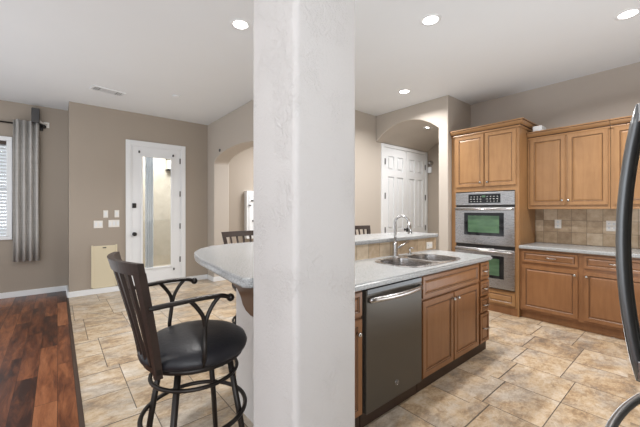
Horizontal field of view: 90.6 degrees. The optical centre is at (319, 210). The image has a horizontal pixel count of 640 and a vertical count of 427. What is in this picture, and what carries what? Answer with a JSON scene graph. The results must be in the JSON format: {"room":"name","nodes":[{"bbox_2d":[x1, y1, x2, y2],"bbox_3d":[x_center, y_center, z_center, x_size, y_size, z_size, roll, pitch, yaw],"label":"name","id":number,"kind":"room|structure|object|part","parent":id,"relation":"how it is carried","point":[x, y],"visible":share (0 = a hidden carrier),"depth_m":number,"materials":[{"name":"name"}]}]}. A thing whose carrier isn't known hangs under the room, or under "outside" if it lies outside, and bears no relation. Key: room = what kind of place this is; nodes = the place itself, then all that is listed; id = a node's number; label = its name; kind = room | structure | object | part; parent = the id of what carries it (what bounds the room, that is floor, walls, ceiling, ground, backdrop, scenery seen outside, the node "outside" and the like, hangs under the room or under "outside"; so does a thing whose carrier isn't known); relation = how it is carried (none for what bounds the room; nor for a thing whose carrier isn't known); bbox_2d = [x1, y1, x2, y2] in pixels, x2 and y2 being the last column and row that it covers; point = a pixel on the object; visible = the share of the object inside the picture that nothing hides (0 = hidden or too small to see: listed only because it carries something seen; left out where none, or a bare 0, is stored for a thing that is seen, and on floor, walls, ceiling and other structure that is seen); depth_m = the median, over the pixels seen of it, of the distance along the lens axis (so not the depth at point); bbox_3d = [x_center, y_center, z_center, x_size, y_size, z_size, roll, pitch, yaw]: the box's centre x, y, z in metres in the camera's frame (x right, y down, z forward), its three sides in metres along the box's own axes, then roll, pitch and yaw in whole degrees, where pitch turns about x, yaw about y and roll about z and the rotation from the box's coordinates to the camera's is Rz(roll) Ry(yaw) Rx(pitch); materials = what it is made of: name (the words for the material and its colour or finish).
{"room":"kitchen","nodes":[
{"label":"kitchen","id":0,"kind":"room"},
{"bbox_2d":[0,100,67,292],"bbox_3d":[-5.979,-0.170,4.024,4.340,3.040,0.150,0,0,-40],"label":"wall","id":1,"kind":"structure","parent":0,"point":[51,270],"depth_m":5.18,"materials":[{"name":"beige paint"}]},
{"bbox_2d":[0,136,12,239],"bbox_3d":[-5.324,-0.343,4.506,1.365,1.585,0.136,0,0,-40],"label":"window","id":2,"kind":"structure","parent":1,"relation":"in","point":[9,140],"depth_m":4.87,"materials":[{"name":"white paint"}]},
{"bbox_2d":[0,141,5,234],"bbox_3d":[-5.324,-0.346,4.503,1.230,1.445,0.050,0,0,-40],"label":"window blind","id":3,"kind":"object","parent":2,"relation":"attached to","point":[2,143],"visible":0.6,"depth_m":4.87,"materials":[{"name":"white paint"}]},
{"bbox_2d":[0,121,45,130],"bbox_3d":[-5.246,-1.345,4.490,2.064,0.110,0.070,0,0,-40],"label":"curtain rod","id":4,"kind":"object","parent":1,"relation":"attached to","point":[41,126],"visible":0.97,"depth_m":5.11,"materials":[{"name":"brown metal"}]},
{"bbox_2d":[12,119,39,261],"bbox_3d":[-4.594,-0.306,4.950,0.310,2.198,0.084,0,0,-40],"label":"curtain","id":5,"kind":"object","parent":4,"relation":"hanging from","point":[25,190],"visible":0.99,"depth_m":4.94,"materials":[{"name":"grey fabric"}]},
{"bbox_2d":[0,285,66,298],"bbox_3d":[-5.932,1.306,3.953,4.322,0.088,0.018,0,0,-40],"label":"baseboard","id":6,"kind":"structure","parent":1,"relation":"attached to","point":[58,288],"depth_m":5.05,"materials":[{"name":"white paint"}]},
{"bbox_2d":[31,107,48,127],"bbox_3d":[-4.471,-1.482,5.069,0.116,0.265,0.256,0,0,23],"label":"wall speaker","id":7,"kind":"object","parent":1,"relation":"attached to","point":[35,112],"visible":1,"depth_m":4.98,"materials":[{"name":"grey plastic"}]},
{"bbox_2d":[0,291,78,426],"bbox_3d":[-2.768,1.400,0.139,4.317,0.100,10.150,0,0,-40],"label":"floor","id":8,"kind":"structure","parent":0,"point":[37,383],"depth_m":2.79,"materials":[{"name":"red wood"}]},
{"bbox_2d":[68,106,68,288],"bbox_3d":[-4.111,-0.170,5.288,0.150,3.040,0.590,0,0,-40],"label":"wall","id":9,"kind":"structure","parent":0,"point":[68,106],"depth_m":5.11,"materials":[{"name":"beige paint"}]},
{"bbox_2d":[143,157,170,266],"bbox_3d":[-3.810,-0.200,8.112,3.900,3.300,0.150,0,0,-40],"label":"door glass","id":10,"kind":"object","parent":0,"point":[161,178],"depth_m":7.88,"materials":[{"name":"glass"}]},
{"bbox_2d":[165,159,170,170],"bbox_3d":[-3.751,-1.150,7.947,0.200,0.300,0.180,0,0,-40],"label":"lantern","id":11,"kind":"object","parent":10,"relation":"attached to","point":[168,161],"visible":0.43,"depth_m":7.87,"materials":[{"name":"beige plastic"}]},
{"bbox_2d":[69,101,252,291],"bbox_3d":[-1.909,-0.170,6.636,5.260,3.040,0.150,0,0,-40],"label":"wall","id":12,"kind":"structure","parent":0,"point":[98,135],"depth_m":5.30,"materials":[{"name":"beige paint"}]},
{"bbox_2d":[69,286,119,297],"bbox_3d":[-3.588,1.306,5.132,0.755,0.088,0.018,0,0,-40],"label":"baseboard","id":13,"kind":"structure","parent":12,"relation":"attached to","point":[114,288],"depth_m":5.08,"materials":[{"name":"white paint"}]},
{"bbox_2d":[94,221,102,227],"bbox_3d":[-3.594,0.225,5.130,0.120,0.120,0.014,0,0,-40],"label":"switch plate","id":14,"kind":"object","parent":12,"relation":"attached to","point":[97,224],"visible":1,"depth_m":5.13,"materials":[{"name":"white plastic"}]},
{"bbox_2d":[91,244,116,288],"bbox_3d":[-3.527,0.912,5.180,0.354,0.695,0.024,0,0,-40],"label":"pet door","id":15,"kind":"structure","parent":12,"relation":"in","point":[102,275],"depth_m":5.15,"materials":[{"name":"beige plastic"}]},
{"bbox_2d":[103,210,107,217],"bbox_3d":[-3.517,0.058,5.195,0.065,0.120,0.014,0,0,-40],"label":"switch plate","id":16,"kind":"object","parent":12,"relation":"attached to","point":[105,212],"visible":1,"depth_m":5.19,"materials":[{"name":"white plastic"}]},
{"bbox_2d":[108,220,118,226],"bbox_3d":[-3.428,0.217,5.268,0.155,0.120,0.014,0,0,-40],"label":"switch plate","id":17,"kind":"object","parent":12,"relation":"attached to","point":[111,223],"visible":1,"depth_m":5.26,"materials":[{"name":"white plastic"}]},
{"bbox_2d":[145,157,152,267],"bbox_3d":[-3.111,0.080,5.765,0.134,2.300,0.044,0,0,-40],"label":"drape","id":18,"kind":"object","parent":12,"relation":"hanging from","point":[148,160],"visible":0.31,"depth_m":5.74,"materials":[{"name":"white fabric"}]},
{"bbox_2d":[126,139,185,281],"bbox_3d":[-2.969,0.070,5.739,0.973,2.560,0.175,0,0,-40],"label":"trim","id":19,"kind":"structure","parent":12,"relation":"attached to","point":[129,143],"depth_m":5.68,"materials":[{"name":"white paint"}]},
{"bbox_2d":[132,146,180,285],"bbox_3d":[-2.914,0.114,5.674,0.792,2.453,0.119,0,0,-40],"label":"door","id":20,"kind":"structure","parent":12,"relation":"in","point":[172,271],"depth_m":5.67,"materials":[{"name":"white paint"}]},
{"bbox_3d":[-2.922,0.035,5.679,0.524,2.014,0.016,0,0,-40],"label":"glass frame","id":21,"kind":"part","parent":20,"relation":"part of","materials":[{"name":"clear glass"}]},
{"bbox_2d":[244,191,252,238],"bbox_3d":[-1.366,0.092,6.890,0.540,1.015,0.147,0,0,-40],"label":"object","id":22,"kind":"object","parent":12,"relation":"attached to","point":[248,195],"visible":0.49,"depth_m":6.73,"materials":[{"name":"white paint"}]},
{"bbox_3d":[-1.335,0.100,6.852,0.440,0.900,0.013,0,0,-40],"label":"door","id":23,"kind":"part","parent":22,"relation":"part of","materials":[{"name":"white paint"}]},
{"bbox_2d":[186,274,206,281],"bbox_3d":[-2.386,1.306,6.130,0.420,0.088,0.018,0,0,-40],"label":"baseboard","id":24,"kind":"structure","parent":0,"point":[199,277],"depth_m":6.16,"materials":[{"name":"white paint"}]},
{"bbox_2d":[208,100,252,276],"bbox_3d":[-1.307,-0.170,5.394,0.300,3.040,2.530,0,0,-40],"label":"wall","id":25,"kind":"structure","parent":0,"point":[232,133],"depth_m":6.03,"materials":[{"name":"beige paint"}]},
{"bbox_2d":[213,276,225,281],"bbox_3d":[-1.895,1.306,6.096,0.328,0.088,0.018,0,0,-40],"label":"baseboard","id":26,"kind":"object","parent":25,"relation":"attached to","point":[219,278],"visible":0.51,"depth_m":6.05,"materials":[{"name":"white paint"}]},
{"bbox_2d":[253,0,354,426],"bbox_3d":[-0.063,-0.170,1.202,0.282,3.040,0.294,0,0,-40],"label":"wall column","id":27,"kind":"structure","parent":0,"point":[304,50],"depth_m":1.08,"materials":[{"name":"white paint"}]},
{"bbox_2d":[232,283,252,316],"bbox_3d":[-0.348,0.364,1.402,0.055,0.121,0.398,0,0,-40],"label":"bracket","id":28,"kind":"object","parent":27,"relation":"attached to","point":[246,294],"visible":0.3,"depth_m":1.30,"materials":[{"name":"brown paint"}]},
{"bbox_2d":[0,0,639,124],"bbox_3d":[-0.133,-1.750,2.352,11.200,0.120,10.190,0,0,-40],"label":"ceiling","id":29,"kind":"structure","parent":0,"point":[52,52],"depth_m":3.30,"materials":[{"name":"white paint"}]},
{"bbox_2d":[89,85,125,96],"bbox_3d":[-2.994,-1.683,4.468,0.200,0.014,0.400,0,0,40],"label":"ceiling vent","id":30,"kind":"object","parent":29,"relation":"in","point":[93,87],"visible":1,"depth_m":4.46,"materials":[{"name":"white metal"}]},
{"bbox_2d":[230,18,250,30],"bbox_3d":[-0.723,-1.687,2.876,0.184,0.006,0.184,0,0,-40],"label":"recessed light","id":31,"kind":"object","parent":29,"relation":"in","point":[239,24],"visible":1,"depth_m":2.87,"materials":[{"name":"white paint"}]},
{"bbox_2d":[398,89,410,93],"bbox_3d":[1.200,-1.687,4.495,0.184,0.006,0.184,0,0,-40],"label":"recessed light","id":32,"kind":"object","parent":29,"relation":"in","point":[403,91],"visible":1,"depth_m":4.49,"materials":[{"name":"white paint"}]},
{"bbox_2d":[420,14,441,25],"bbox_3d":[0.981,-1.687,2.808,0.184,0.006,0.184,0,0,-40],"label":"recessed light","id":33,"kind":"object","parent":29,"relation":"in","point":[430,19],"visible":1,"depth_m":2.80,"materials":[{"name":"white paint"}]},
{"bbox_2d":[614,7,639,20],"bbox_3d":[2.649,-1.687,2.722,0.184,0.006,0.184,0,0,-40],"label":"recessed light","id":34,"kind":"object","parent":29,"relation":"in","point":[632,12],"visible":1,"depth_m":2.72,"materials":[{"name":"white paint"}]},
{"bbox_2d":[236,249,434,422],"bbox_3d":[0.541,0.827,2.503,2.590,1.046,0.960,0,0,-40],"label":"wall","id":35,"kind":"structure","parent":0,"point":[244,372],"depth_m":2.08,"materials":[{"name":"white paint"}]},
{"bbox_2d":[194,232,437,287],"bbox_3d":[0.387,0.283,2.596,2.809,0.040,1.330,0,0,-40],"label":"countertop","id":36,"kind":"structure","parent":35,"relation":"on","point":[233,262],"depth_m":1.85,"materials":[{"name":"white stone"}]},
{"bbox_2d":[355,237,435,259],"bbox_3d":[0.453,0.370,2.886,2.240,0.132,0.008,0,0,-40],"label":"backsplash","id":37,"kind":"structure","parent":35,"relation":"attached to","point":[366,251],"depth_m":3.04,"materials":[{"name":"tile"}]},
{"bbox_2d":[426,242,431,248],"bbox_3d":[1.215,0.384,3.507,0.115,0.072,0.010,0,0,-40],"label":"wall outlet","id":38,"kind":"object","parent":37,"relation":"attached to","point":[428,244],"visible":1,"depth_m":3.49,"materials":[{"name":"white plastic"}]},
{"bbox_2d":[69,279,639,426],"bbox_3d":[1.206,1.400,4.121,6.880,0.100,8.000,0,0,-40],"label":"floor","id":39,"kind":"structure","parent":0,"point":[530,372],"depth_m":2.50,"materials":[{"name":"tile"}]},
{"bbox_2d":[66,298,84,426],"bbox_3d":[-1.393,1.349,1.865,0.030,0.011,7.850,0,0,-40],"label":"trim","id":40,"kind":"structure","parent":39,"relation":"on","point":[81,420],"depth_m":2.58,"materials":[{"name":"brown wood"}]},
{"bbox_2d":[107,251,246,426],"bbox_3d":[-0.638,0.773,1.482,0.594,1.157,0.490,0,0,-42],"label":"bar stool","id":41,"kind":"object","parent":39,"relation":"on","point":[204,345],"visible":1,"depth_m":1.34,"materials":[{"name":"black leather"}]},
{"bbox_3d":[-0.827,0.219,1.314,0.087,0.048,0.464,0,0,-42],"label":"rail","id":42,"kind":"part","parent":41,"relation":"part of","materials":[{"name":"brown wood"}]},
{"bbox_3d":[-0.896,0.456,1.492,0.135,0.447,0.049,0,0,-6],"label":"post","id":43,"kind":"part","parent":41,"relation":"part of","materials":[{"name":"brown wood"}]},
{"bbox_3d":[-0.658,0.456,1.225,0.049,0.447,0.135,0,0,13],"label":"post","id":44,"kind":"part","parent":41,"relation":"part of","materials":[{"name":"brown wood"}]},
{"bbox_3d":[-0.757,0.649,1.376,0.043,0.024,0.321,0,0,-42],"label":"rail","id":45,"kind":"part","parent":41,"relation":"part of","materials":[{"name":"brown wood"}]},
{"bbox_3d":[-0.813,1.016,1.531,0.134,0.672,0.029,0,0,3],"label":"leg","id":46,"kind":"part","parent":41,"relation":"part of","materials":[{"name":"brown metal"}]},
{"bbox_3d":[-0.799,0.379,1.624,0.341,0.045,0.038,0,0,-44],"label":"armrest","id":47,"kind":"part","parent":41,"relation":"part of","materials":[{"name":"brown metal"}]},
{"bbox_3d":[-0.610,1.016,1.304,0.029,0.672,0.134,0,0,3],"label":"leg","id":48,"kind":"part","parent":41,"relation":"part of","materials":[{"name":"brown metal"}]},
{"bbox_3d":[-0.516,0.379,1.306,0.341,0.045,0.038,0,0,-40],"label":"armrest","id":49,"kind":"part","parent":41,"relation":"part of","materials":[{"name":"brown metal"}]},
{"bbox_3d":[-0.598,0.618,1.518,0.484,0.089,0.484,0,0,-42],"label":"seat","id":50,"kind":"part","parent":41,"relation":"part of","materials":[{"name":"black leather"}]},
{"bbox_3d":[-0.585,1.016,1.733,0.029,0.672,0.134,0,0,3],"label":"leg","id":51,"kind":"part","parent":41,"relation":"part of","materials":[{"name":"brown metal"}]},
{"bbox_3d":[-0.383,1.016,1.506,0.134,0.672,0.029,0,0,3],"label":"leg","id":52,"kind":"part","parent":41,"relation":"part of","materials":[{"name":"brown metal"}]},
{"bbox_2d":[221,230,252,323],"bbox_3d":[-0.558,0.773,2.817,0.490,1.157,0.594,0,0,-40],"label":"bar stool","id":53,"kind":"object","parent":39,"relation":"on","point":[249,233],"visible":0.03,"depth_m":2.94,"materials":[{"name":"brown metal"}]},
{"bbox_3d":[-0.815,0.456,2.846,0.135,0.447,0.049,0,0,15],"label":"post","id":54,"kind":"part","parent":53,"relation":"part of","materials":[{"name":"brown wood"}]},
{"bbox_3d":[-0.720,0.219,3.012,0.464,0.048,0.087,0,0,-40],"label":"rail","id":55,"kind":"part","parent":53,"relation":"part of","materials":[{"name":"brown wood"}]},
{"bbox_2d":[355,290,361,426],"bbox_3d":[-0.058,0.914,2.030,0.360,0.872,0.653,0,0,-40],"label":"base cabinet","id":56,"kind":"object","parent":39,"relation":"on","point":[358,294],"visible":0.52,"depth_m":1.89,"materials":[{"name":"brown wood"}]},
{"bbox_3d":[0.125,0.566,1.817,0.330,0.145,0.019,0,0,-40],"label":"drawer","id":57,"kind":"part","parent":56,"relation":"part of","materials":[{"name":"brown wood"}]},
{"bbox_2d":[355,225,370,234],"bbox_3d":[0.618,0.773,3.820,0.490,1.157,0.594,0,0,-40],"label":"bar stool","id":58,"kind":"object","parent":39,"relation":"on","point":[363,227],"visible":0.02,"depth_m":4.09,"materials":[{"name":"brown wood"}]},
{"bbox_3d":[0.456,0.219,4.014,0.464,0.048,0.087,0,0,-40],"label":"rail","id":59,"kind":"part","parent":58,"relation":"part of","materials":[{"name":"brown wood"}]},
{"bbox_2d":[359,277,422,426],"bbox_3d":[0.330,0.916,2.331,0.606,0.868,0.674,0,0,-40],"label":"dishwasher","id":60,"kind":"object","parent":39,"relation":"on","point":[391,317],"visible":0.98,"depth_m":2.08,"materials":[{"name":"grey metal"}]},
{"bbox_3d":[0.529,0.550,2.092,0.569,0.032,0.052,0,0,-40],"label":"handle","id":61,"kind":"part","parent":60,"relation":"part of","materials":[{"name":"silver metal"}]},
{"bbox_2d":[417,263,478,391],"bbox_3d":[0.926,0.914,2.849,0.960,0.872,0.649,0,0,-40],"label":"base cabinet","id":62,"kind":"object","parent":39,"relation":"on","point":[450,298],"visible":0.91,"depth_m":2.59,"materials":[{"name":"brown wood"}]},
{"bbox_2d":[355,249,491,291],"bbox_3d":[0.631,0.456,2.615,2.168,0.040,0.650,0,0,-40],"label":"countertop","id":63,"kind":"structure","parent":62,"relation":"on","point":[369,273],"depth_m":2.38,"materials":[{"name":"white stone"}]},
{"bbox_2d":[392,215,411,256],"bbox_3d":[0.775,0.238,3.021,0.180,0.395,0.147,0,0,-1],"label":"faucet","id":64,"kind":"object","parent":63,"relation":"on","point":[395,247],"visible":1,"depth_m":3.00,"materials":[{"name":"silver metal"}]},
{"bbox_3d":[0.775,0.180,3.000,0.148,0.279,0.025,0,0,24],"label":"spout","id":65,"kind":"part","parent":64,"relation":"part of","materials":[{"name":"silver metal"}]},
{"bbox_2d":[375,254,460,267],"bbox_3d":[0.873,0.524,2.792,0.840,0.185,0.480,0,0,-40],"label":"sink","id":66,"kind":"object","parent":63,"relation":"in","point":[412,260],"visible":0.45,"depth_m":2.85,"materials":[{"name":"silver metal"}]},
{"bbox_3d":[0.716,0.525,2.661,0.370,0.184,0.390,0,0,-40],"label":"bowl","id":67,"kind":"part","parent":66,"relation":"part of","materials":[{"name":"silver metal"}]},
{"bbox_3d":[1.031,0.525,2.922,0.370,0.184,0.400,0,0,-40],"label":"bowl","id":68,"kind":"part","parent":66,"relation":"part of","materials":[{"name":"silver metal"}]},
{"bbox_3d":[0.927,0.960,2.483,0.455,0.570,0.019,0,0,-40],"label":"door","id":69,"kind":"part","parent":62,"relation":"part of","materials":[{"name":"brown wood"}]},
{"bbox_3d":[1.106,0.573,2.632,0.920,0.165,0.019,0,0,-40],"label":"false drawer","id":70,"kind":"part","parent":62,"relation":"part of","materials":[{"name":"brown wood"}]},
{"bbox_3d":[1.285,0.960,2.780,0.455,0.570,0.019,0,0,-40],"label":"door","id":71,"kind":"part","parent":62,"relation":"part of","materials":[{"name":"brown wood"}]},
{"bbox_2d":[476,261,489,354],"bbox_3d":[1.378,0.914,3.223,0.213,0.872,0.651,0,0,-40],"label":"base cabinet","id":72,"kind":"object","parent":39,"relation":"on","point":[483,282],"visible":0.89,"depth_m":2.99,"materials":[{"name":"brown wood"}]},
{"bbox_3d":[1.558,1.107,3.007,0.185,0.275,0.019,0,0,-40],"label":"drawer","id":73,"kind":"part","parent":72,"relation":"part of","materials":[{"name":"brown wood"}]},
{"bbox_3d":[1.558,0.887,3.007,0.185,0.141,0.019,0,0,-40],"label":"drawer","id":74,"kind":"part","parent":72,"relation":"part of","materials":[{"name":"brown wood"}]},
{"bbox_3d":[1.558,0.734,3.007,0.185,0.143,0.019,0,0,-40],"label":"drawer","id":75,"kind":"part","parent":72,"relation":"part of","materials":[{"name":"brown wood"}]},
{"bbox_3d":[1.558,0.570,3.007,0.185,0.160,0.019,0,0,-40],"label":"drawer","id":76,"kind":"part","parent":72,"relation":"part of","materials":[{"name":"brown wood"}]},
{"bbox_2d":[450,117,538,316],"bbox_3d":[2.462,0.099,4.490,0.671,2.502,0.952,0,0,-40],"label":"tall cabinet","id":77,"kind":"object","parent":39,"relation":"on","point":[494,156],"visible":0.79,"depth_m":4.19,"materials":[{"name":"brown wood"}]},
{"bbox_3d":[2.111,-0.690,4.469,0.019,0.720,0.390,0,0,-40],"label":"door","id":78,"kind":"part","parent":77,"relation":"part of","materials":[{"name":"brown wood"}]},
{"bbox_2d":[455,190,514,291],"bbox_3d":[2.232,0.388,4.323,0.163,1.300,0.776,0,0,-40],"label":"double oven","id":79,"kind":"object","parent":77,"relation":"in","point":[484,220],"visible":0.91,"depth_m":4.22,"materials":[{"name":"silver metal"}]},
{"bbox_3d":[2.193,0.543,4.290,0.062,0.028,0.764,0,0,-40],"label":"handle","id":80,"kind":"part","parent":79,"relation":"part of","materials":[{"name":"silver metal"}]},
{"bbox_3d":[2.193,-0.017,4.290,0.062,0.028,0.764,0,0,-40],"label":"handle","id":81,"kind":"part","parent":79,"relation":"part of","materials":[{"name":"silver metal"}]},
{"bbox_3d":[2.226,0.770,4.318,0.030,0.510,0.776,0,0,-40],"label":"door","id":82,"kind":"part","parent":79,"relation":"part of","materials":[{"name":"silver metal"}]},
{"bbox_3d":[2.226,0.210,4.318,0.030,0.510,0.776,0,0,-40],"label":"door","id":83,"kind":"part","parent":79,"relation":"part of","materials":[{"name":"silver metal"}]},
{"bbox_3d":[2.232,-0.163,4.322,0.020,0.175,0.776,0,0,-40],"label":"control panel","id":84,"kind":"part","parent":79,"relation":"part of","materials":[{"name":"silver metal"}]},
{"bbox_3d":[2.462,-1.106,4.490,0.671,0.092,0.952,0,0,-40],"label":"crown moulding","id":85,"kind":"part","parent":77,"relation":"part of","materials":[{"name":"brown wood"}]},
{"bbox_3d":[2.367,-0.690,4.162,0.019,0.720,0.380,0,0,-40],"label":"door","id":86,"kind":"part","parent":77,"relation":"part of","materials":[{"name":"brown wood"}]},
{"bbox_3d":[2.239,1.143,4.316,0.019,0.165,0.760,0,0,-40],"label":"drawer","id":87,"kind":"part","parent":77,"relation":"part of","materials":[{"name":"brown wood"}]},
{"bbox_2d":[520,248,581,329],"bbox_3d":[2.933,0.914,3.945,0.643,0.872,0.608,0,0,-40],"label":"base cabinet","id":88,"kind":"object","parent":39,"relation":"on","point":[550,281],"visible":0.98,"depth_m":3.75,"materials":[{"name":"brown wood"}]},
{"bbox_3d":[2.720,0.570,3.768,0.019,0.145,0.558,0,0,-40],"label":"drawer","id":89,"kind":"part","parent":88,"relation":"part of","materials":[{"name":"brown wood"}]},
{"bbox_3d":[2.720,0.950,3.768,0.019,0.550,0.558,0,0,-40],"label":"door","id":90,"kind":"part","parent":88,"relation":"part of","materials":[{"name":"brown wood"}]},
{"bbox_2d":[581,254,639,339],"bbox_3d":[3.321,0.914,3.477,0.643,0.872,0.608,0,0,-40],"label":"base cabinet","id":91,"kind":"object","parent":39,"relation":"on","point":[600,305],"visible":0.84,"depth_m":3.39,"materials":[{"name":"brown wood"}]},
{"bbox_3d":[3.108,0.570,3.300,0.019,0.145,0.558,0,0,-40],"label":"drawer","id":92,"kind":"part","parent":91,"relation":"part of","materials":[{"name":"brown wood"}]},
{"bbox_3d":[3.108,0.950,3.300,0.019,0.550,0.558,0,0,-40],"label":"door","id":93,"kind":"part","parent":91,"relation":"part of","materials":[{"name":"brown wood"}]},
{"bbox_2d":[605,103,639,426],"bbox_3d":[1.050,0.472,0.458,0.900,1.755,0.964,0,0,-40],"label":"refrigerator","id":94,"kind":"object","parent":39,"relation":"on","point":[623,244],"visible":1,"depth_m":0.78,"materials":[{"name":"black metal"}]},
{"bbox_3d":[0.778,0.575,0.785,0.762,0.022,0.114,0,0,-40],"label":"handle","id":95,"kind":"part","parent":94,"relation":"part of","materials":[{"name":"silver metal"}]},
{"bbox_3d":[0.766,0.077,0.776,0.025,0.671,0.061,0,0,-40],"label":"handle","id":96,"kind":"part","parent":94,"relation":"part of","materials":[{"name":"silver metal"}]},
{"bbox_3d":[0.796,0.077,0.802,0.025,0.671,0.061,0,0,-40],"label":"handle","id":97,"kind":"part","parent":94,"relation":"part of","materials":[{"name":"black metal"}]},
{"bbox_3d":[0.787,-0.235,0.750,0.026,0.048,0.048,0,0,-40],"label":"handle mount","id":98,"kind":"part","parent":94,"relation":"part of","materials":[{"name":"silver metal"}]},
{"bbox_3d":[0.787,0.385,0.750,0.026,0.048,0.048,0,0,-40],"label":"handle mount","id":99,"kind":"part","parent":94,"relation":"part of","materials":[{"name":"silver metal"}]},
{"bbox_3d":[3.710,0.914,3.009,0.643,0.872,0.610,0,0,-40],"label":"base cabinet","id":100,"kind":"object","parent":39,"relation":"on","visible":0},
{"bbox_2d":[519,242,639,257],"bbox_3d":[3.322,0.456,3.476,0.643,0.040,1.825,0,0,-40],"label":"countertop","id":101,"kind":"structure","parent":100,"relation":"on","point":[583,249],"depth_m":3.66,"materials":[{"name":"white stone"}]},
{"bbox_2d":[355,110,413,234],"bbox_3d":[0.952,-0.170,5.703,3.570,3.040,0.120,0,0,-40],"label":"wall","id":102,"kind":"structure","parent":0,"point":[367,150],"depth_m":5.52,"materials":[{"name":"beige paint"}]},
{"bbox_2d":[385,147,405,232],"bbox_3d":[1.446,0.090,5.982,0.668,2.500,0.081,0,0,-40],"label":"door","id":103,"kind":"structure","parent":102,"relation":"in","point":[395,160],"depth_m":5.99,"materials":[{"name":"white paint"}]},
{"bbox_2d":[381,143,427,232],"bbox_3d":[1.688,0.062,6.223,1.488,2.575,0.040,0,0,-40],"label":"trim","id":104,"kind":"structure","parent":102,"relation":"attached to","point":[383,145],"depth_m":5.78,"materials":[{"name":"white paint"}]},
{"bbox_2d":[406,151,425,232],"bbox_3d":[1.967,0.090,6.414,0.668,2.500,0.081,0,0,-40],"label":"door","id":105,"kind":"structure","parent":102,"relation":"in","point":[415,163],"depth_m":6.41,"materials":[{"name":"white paint"}]},
{"bbox_2d":[376,95,470,250],"bbox_3d":[2.070,-0.170,5.671,1.650,3.040,1.358,0,0,-40],"label":"wall","id":106,"kind":"structure","parent":0,"point":[403,127],"depth_m":4.89,"materials":[{"name":"beige paint"}]},
{"bbox_2d":[427,142,438,249],"bbox_3d":[2.803,-0.170,6.174,0.120,3.040,1.520,0,0,-40],"label":"wall","id":107,"kind":"structure","parent":0,"point":[433,153],"depth_m":6.59,"materials":[{"name":"beige paint"}]},
{"bbox_2d":[471,62,639,246],"bbox_3d":[3.738,-0.170,3.599,0.150,3.040,3.962,0,0,-40],"label":"wall","id":108,"kind":"structure","parent":0,"point":[612,93],"depth_m":4.06,"materials":[{"name":"beige paint"}]},
{"bbox_2d":[526,119,610,208],"bbox_3d":[3.103,-0.517,3.950,0.375,0.999,0.811,0,0,-40],"label":"upper cabinet","id":109,"kind":"object","parent":108,"relation":"attached to","point":[569,167],"visible":0.98,"depth_m":3.82,"materials":[{"name":"brown wood"}]},
{"bbox_2d":[533,125,545,131],"bbox_3d":[2.869,-1.054,4.137,0.200,0.072,0.100,0,0,-40],"label":"box","id":110,"kind":"object","parent":109,"relation":"on","point":[540,127],"visible":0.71,"depth_m":4.07,"materials":[{"name":"white paint"}]},
{"bbox_3d":[2.877,-0.495,4.011,0.019,0.860,0.370,0,0,-40],"label":"door","id":111,"kind":"part","parent":109,"relation":"part of","materials":[{"name":"brown wood"}]},
{"bbox_3d":[2.982,-0.971,3.850,0.060,0.092,0.811,0,0,-40],"label":"crown moulding","id":112,"kind":"part","parent":109,"relation":"part of","materials":[{"name":"brown wood"}]},
{"bbox_3d":[3.013,-0.029,3.876,0.022,0.022,0.811,0,0,-40],"label":"light rail","id":113,"kind":"part","parent":109,"relation":"part of","materials":[{"name":"brown wood"}]},
{"bbox_3d":[3.129,-0.495,3.708,0.019,0.860,0.370,0,0,-40],"label":"door","id":114,"kind":"part","parent":109,"relation":"part of","materials":[{"name":"brown wood"}]},
{"bbox_2d":[535,209,639,248],"bbox_3d":[3.708,0.207,3.511,0.008,0.458,2.265,0,0,-40],"label":"backsplash","id":115,"kind":"structure","parent":108,"relation":"attached to","point":[578,226],"depth_m":4.00,"materials":[{"name":"beige tile"}]},
{"bbox_2d":[555,220,560,227],"bbox_3d":[3.143,0.178,4.179,0.010,0.115,0.072,0,0,-40],"label":"wall outlet","id":116,"kind":"object","parent":115,"relation":"attached to","point":[557,222],"visible":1,"depth_m":4.18,"materials":[{"name":"white plastic"}]},
{"bbox_2d":[606,221,615,230],"bbox_3d":[3.478,0.185,3.774,0.010,0.125,0.100,0,0,-40],"label":"wall outlet","id":117,"kind":"object","parent":115,"relation":"attached to","point":[610,225],"visible":0.94,"depth_m":3.78,"materials":[{"name":"white plastic"}]},
{"bbox_2d":[610,115,639,208],"bbox_3d":[3.622,-0.517,3.324,0.375,0.999,0.808,0,0,-40],"label":"upper cabinet","id":118,"kind":"object","parent":108,"relation":"attached to","point":[619,126],"visible":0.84,"depth_m":3.49,"materials":[{"name":"brown wood"}]},
{"bbox_3d":[3.501,-0.971,3.224,0.060,0.092,0.808,0,0,-40],"label":"crown moulding","id":119,"kind":"part","parent":118,"relation":"part of","materials":[{"name":"brown wood"}]}
]}

